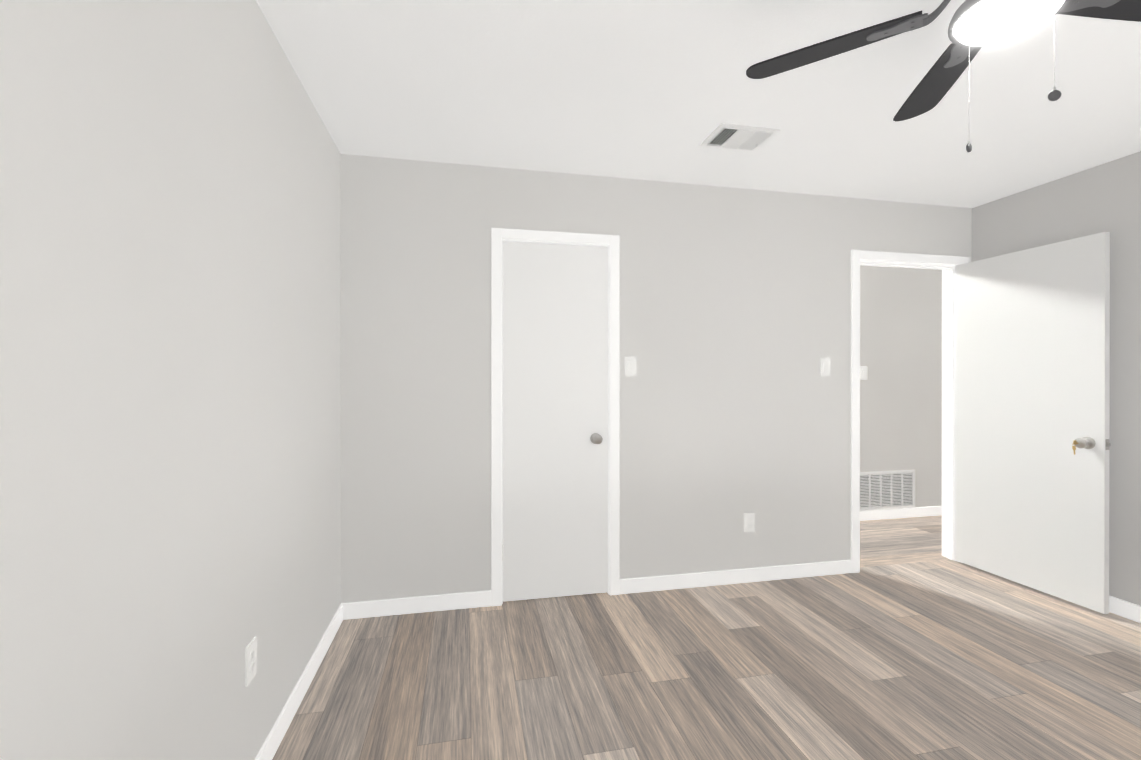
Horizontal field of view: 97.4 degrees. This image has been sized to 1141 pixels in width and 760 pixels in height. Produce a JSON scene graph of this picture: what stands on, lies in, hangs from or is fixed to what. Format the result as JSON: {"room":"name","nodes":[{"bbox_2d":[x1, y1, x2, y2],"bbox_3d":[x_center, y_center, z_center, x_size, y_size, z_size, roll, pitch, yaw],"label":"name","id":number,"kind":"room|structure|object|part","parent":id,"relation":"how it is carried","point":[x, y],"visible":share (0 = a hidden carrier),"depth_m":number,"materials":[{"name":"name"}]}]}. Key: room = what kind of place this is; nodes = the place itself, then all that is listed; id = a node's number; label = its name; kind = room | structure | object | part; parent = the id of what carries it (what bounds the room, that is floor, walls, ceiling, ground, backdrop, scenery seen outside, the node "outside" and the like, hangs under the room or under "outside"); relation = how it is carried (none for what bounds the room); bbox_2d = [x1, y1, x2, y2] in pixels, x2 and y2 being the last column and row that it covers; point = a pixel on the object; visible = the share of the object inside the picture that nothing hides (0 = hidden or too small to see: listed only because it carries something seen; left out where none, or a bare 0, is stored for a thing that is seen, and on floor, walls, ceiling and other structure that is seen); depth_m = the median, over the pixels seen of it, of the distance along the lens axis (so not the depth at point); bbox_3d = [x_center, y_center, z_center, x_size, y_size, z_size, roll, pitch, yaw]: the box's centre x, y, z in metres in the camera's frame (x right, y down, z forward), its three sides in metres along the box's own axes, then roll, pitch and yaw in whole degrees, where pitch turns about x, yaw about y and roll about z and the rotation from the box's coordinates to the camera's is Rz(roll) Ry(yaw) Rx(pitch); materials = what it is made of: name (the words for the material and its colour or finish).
{"room":"empty bedroom","nodes":[
{"label":"empty bedroom","id":0,"kind":"room"},
{"bbox_2d":[0,0,340,759],"bbox_3d":[-0.880,0.038,0.797,0.120,2.440,3.960,0,0,-12],"label":"wall","id":1,"kind":"structure","parent":0,"point":[170,360],"depth_m":1.08,"materials":[{"name":"paint"}]},
{"bbox_2d":[245,636,256,686],"bbox_3d":[-0.967,0.852,1.521,0.007,0.116,0.072,0,0,-12],"label":"electrical outlet","id":2,"kind":"object","parent":1,"relation":"attached to","point":[250,660],"visible":1,"depth_m":1.51,"materials":[{"name":"white plastic"}]},
{"bbox_2d":[255,603,346,759],"bbox_3d":[-0.817,1.216,0.828,0.016,0.085,3.690,0,0,-12],"label":"baseboard","id":3,"kind":"structure","parent":1,"relation":"attached to","point":[273,740],"depth_m":1.94,"materials":[{"name":"white wood"}]},
{"bbox_2d":[341,154,971,602],"bbox_3d":[1.573,0.034,3.274,5.940,2.440,0.120,0,0,-12],"label":"wall","id":4,"kind":"structure","parent":0,"point":[733,330],"depth_m":2.98,"materials":[{"name":"paint"}]},
{"bbox_2d":[347,590,490,618],"bbox_3d":[-0.806,1.212,2.707,0.750,0.085,0.016,0,0,-12],"label":"baseboard","id":5,"kind":"structure","parent":4,"relation":"attached to","point":[454,601],"depth_m":2.70,"materials":[{"name":"white wood"}]},
{"bbox_2d":[502,273,503,561],"bbox_3d":[-0.379,0.210,2.799,0.012,1.606,0.012,0,0,-12],"label":"closet door hinges","id":6,"kind":"object","parent":4,"relation":"attached to","point":[502,290],"visible":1,"depth_m":2.79,"materials":[{"name":"white metal"}]},
{"bbox_2d":[502,241,607,601],"bbox_3d":[-0.074,0.234,2.852,0.613,2.018,0.106,0,0,-12],"label":"closet door","id":7,"kind":"structure","parent":4,"relation":"in","point":[555,420],"depth_m":2.87,"materials":[{"name":"white wood"}]},
{"bbox_3d":[0.172,0.339,2.900,0.111,0.066,0.098,0,0,-12],"label":"knob","id":8,"kind":"part","parent":7,"relation":"part of","materials":[{"name":"grey metal"}]},
{"bbox_2d":[491,228,619,605],"bbox_3d":[-0.090,0.205,2.917,0.740,2.098,0.137,0,0,-12],"label":"trim","id":9,"kind":"structure","parent":4,"relation":"attached to","point":[499,236],"depth_m":2.84,"materials":[{"name":"white wood"}]},
{"bbox_2d":[625,356,636,375],"bbox_3d":[0.355,-0.081,2.951,0.072,0.116,0.012,0,0,-12],"label":"light switch","id":10,"kind":"object","parent":4,"relation":"attached to","point":[630,365],"visible":1,"depth_m":2.95,"materials":[{"name":"white plastic"}]},
{"bbox_2d":[619,560,851,593],"bbox_3d":[1.055,1.212,3.100,1.574,0.085,0.013,0,0,-12],"label":"baseboard","id":11,"kind":"structure","parent":4,"relation":"attached to","point":[701,579],"depth_m":3.08,"materials":[{"name":"white wood"}]},
{"bbox_2d":[744,513,754,531],"bbox_3d":[1.111,0.886,3.114,0.072,0.116,0.007,0,0,-12],"label":"electrical outlet","id":12,"kind":"object","parent":4,"relation":"attached to","point":[749,522],"visible":1,"depth_m":3.11,"materials":[{"name":"white plastic"}]},
{"bbox_2d":[820,358,830,375],"bbox_3d":[1.640,-0.081,3.221,0.072,0.116,0.012,0,0,-12],"label":"light switch","id":13,"kind":"object","parent":4,"relation":"attached to","point":[825,366],"visible":1,"depth_m":3.22,"materials":[{"name":"white plastic"}]},
{"bbox_2d":[850,250,968,572],"bbox_3d":[2.266,0.204,3.420,0.930,2.098,0.152,0,0,-12],"label":"trim","id":14,"kind":"structure","parent":4,"relation":"attached to","point":[946,265],"depth_m":3.43,"materials":[{"name":"white wood"}]},
{"bbox_2d":[955,232,1110,613],"bbox_3d":[2.721,0.226,3.029,0.216,2.016,0.820,0,0,-13],"label":"entry door","id":15,"kind":"structure","parent":4,"relation":"in","point":[1033,444],"depth_m":2.94,"materials":[{"name":"white wood"}]},
{"bbox_3d":[2.800,0.353,2.686,0.216,0.093,0.115,0,0,-13],"label":"knob","id":16,"kind":"part","parent":15,"relation":"part of","materials":[{"name":"grey metal"}]},
{"bbox_2d":[256,0,1140,207],"bbox_3d":[1.863,-1.234,1.892,5.940,0.100,4.980,0,0,-12],"label":"ceiling","id":17,"kind":"structure","parent":0,"point":[657,90],"depth_m":2.06,"materials":[{"name":"paint"}]},
{"bbox_2d":[700,123,779,151],"bbox_3d":[0.821,-1.174,2.450,0.300,0.022,0.225,0,0,-12],"label":"ceiling vent","id":18,"kind":"object","parent":17,"relation":"in","point":[737,137],"visible":1,"depth_m":2.43,"materials":[{"name":"white metal"}]},
{"bbox_2d":[746,0,1140,152],"bbox_3d":[1.097,-0.897,1.204,1.177,0.570,1.175,0,0,-12],"label":"fan","id":19,"kind":"object","parent":17,"relation":"hanging from","point":[975,26],"visible":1,"depth_m":1.30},
{"bbox_2d":[272,515,1140,759],"bbox_3d":[1.863,1.306,1.897,5.940,0.100,4.980,0,0,-12],"label":"floor","id":20,"kind":"structure","parent":0,"point":[949,659],"depth_m":2.13,"materials":[{"name":"brown wood"}]},
{"bbox_2d":[860,265,941,510],"bbox_3d":[2.488,0.031,4.509,3.640,2.440,0.120,0,0,-12],"label":"wall","id":21,"kind":"structure","parent":0,"point":[901,360],"depth_m":4.54,"materials":[{"name":"paint"}]},
{"bbox_2d":[860,366,866,378],"bbox_3d":[2.614,-0.064,4.468,0.072,0.116,0.012,0,0,-12],"label":"light switch","id":22,"kind":"object","parent":21,"relation":"attached to","point":[863,372],"visible":1,"depth_m":4.46,"materials":[{"name":"white plastic"}]},
{"bbox_2d":[860,470,914,510],"bbox_3d":[2.844,0.992,4.520,0.620,0.342,0.010,0,0,-12],"label":"air vent","id":23,"kind":"object","parent":21,"relation":"in","point":[879,490],"visible":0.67,"depth_m":4.52,"materials":[{"name":"white metal"}]},
{"bbox_2d":[860,506,941,520],"bbox_3d":[2.502,1.209,4.446,3.400,0.085,0.013,0,0,-12],"label":"baseboard","id":24,"kind":"structure","parent":21,"relation":"attached to","point":[933,510],"depth_m":4.54,"materials":[{"name":"white wood"}]},
{"bbox_2d":[971,151,1140,605],"bbox_3d":[3.223,0.037,1.598,0.120,2.440,3.840,0,0,-12],"label":"wall","id":25,"kind":"structure","parent":0,"point":[1105,197],"depth_m":2.70,"materials":[{"name":"paint"}]},
{"bbox_2d":[1109,596,1140,622],"bbox_3d":[3.131,1.214,1.658,0.036,0.085,3.690,0,0,-12],"label":"baseboard","id":26,"kind":"structure","parent":25,"relation":"attached to","point":[1117,606],"depth_m":2.65,"materials":[{"name":"white wood"}]}
]}

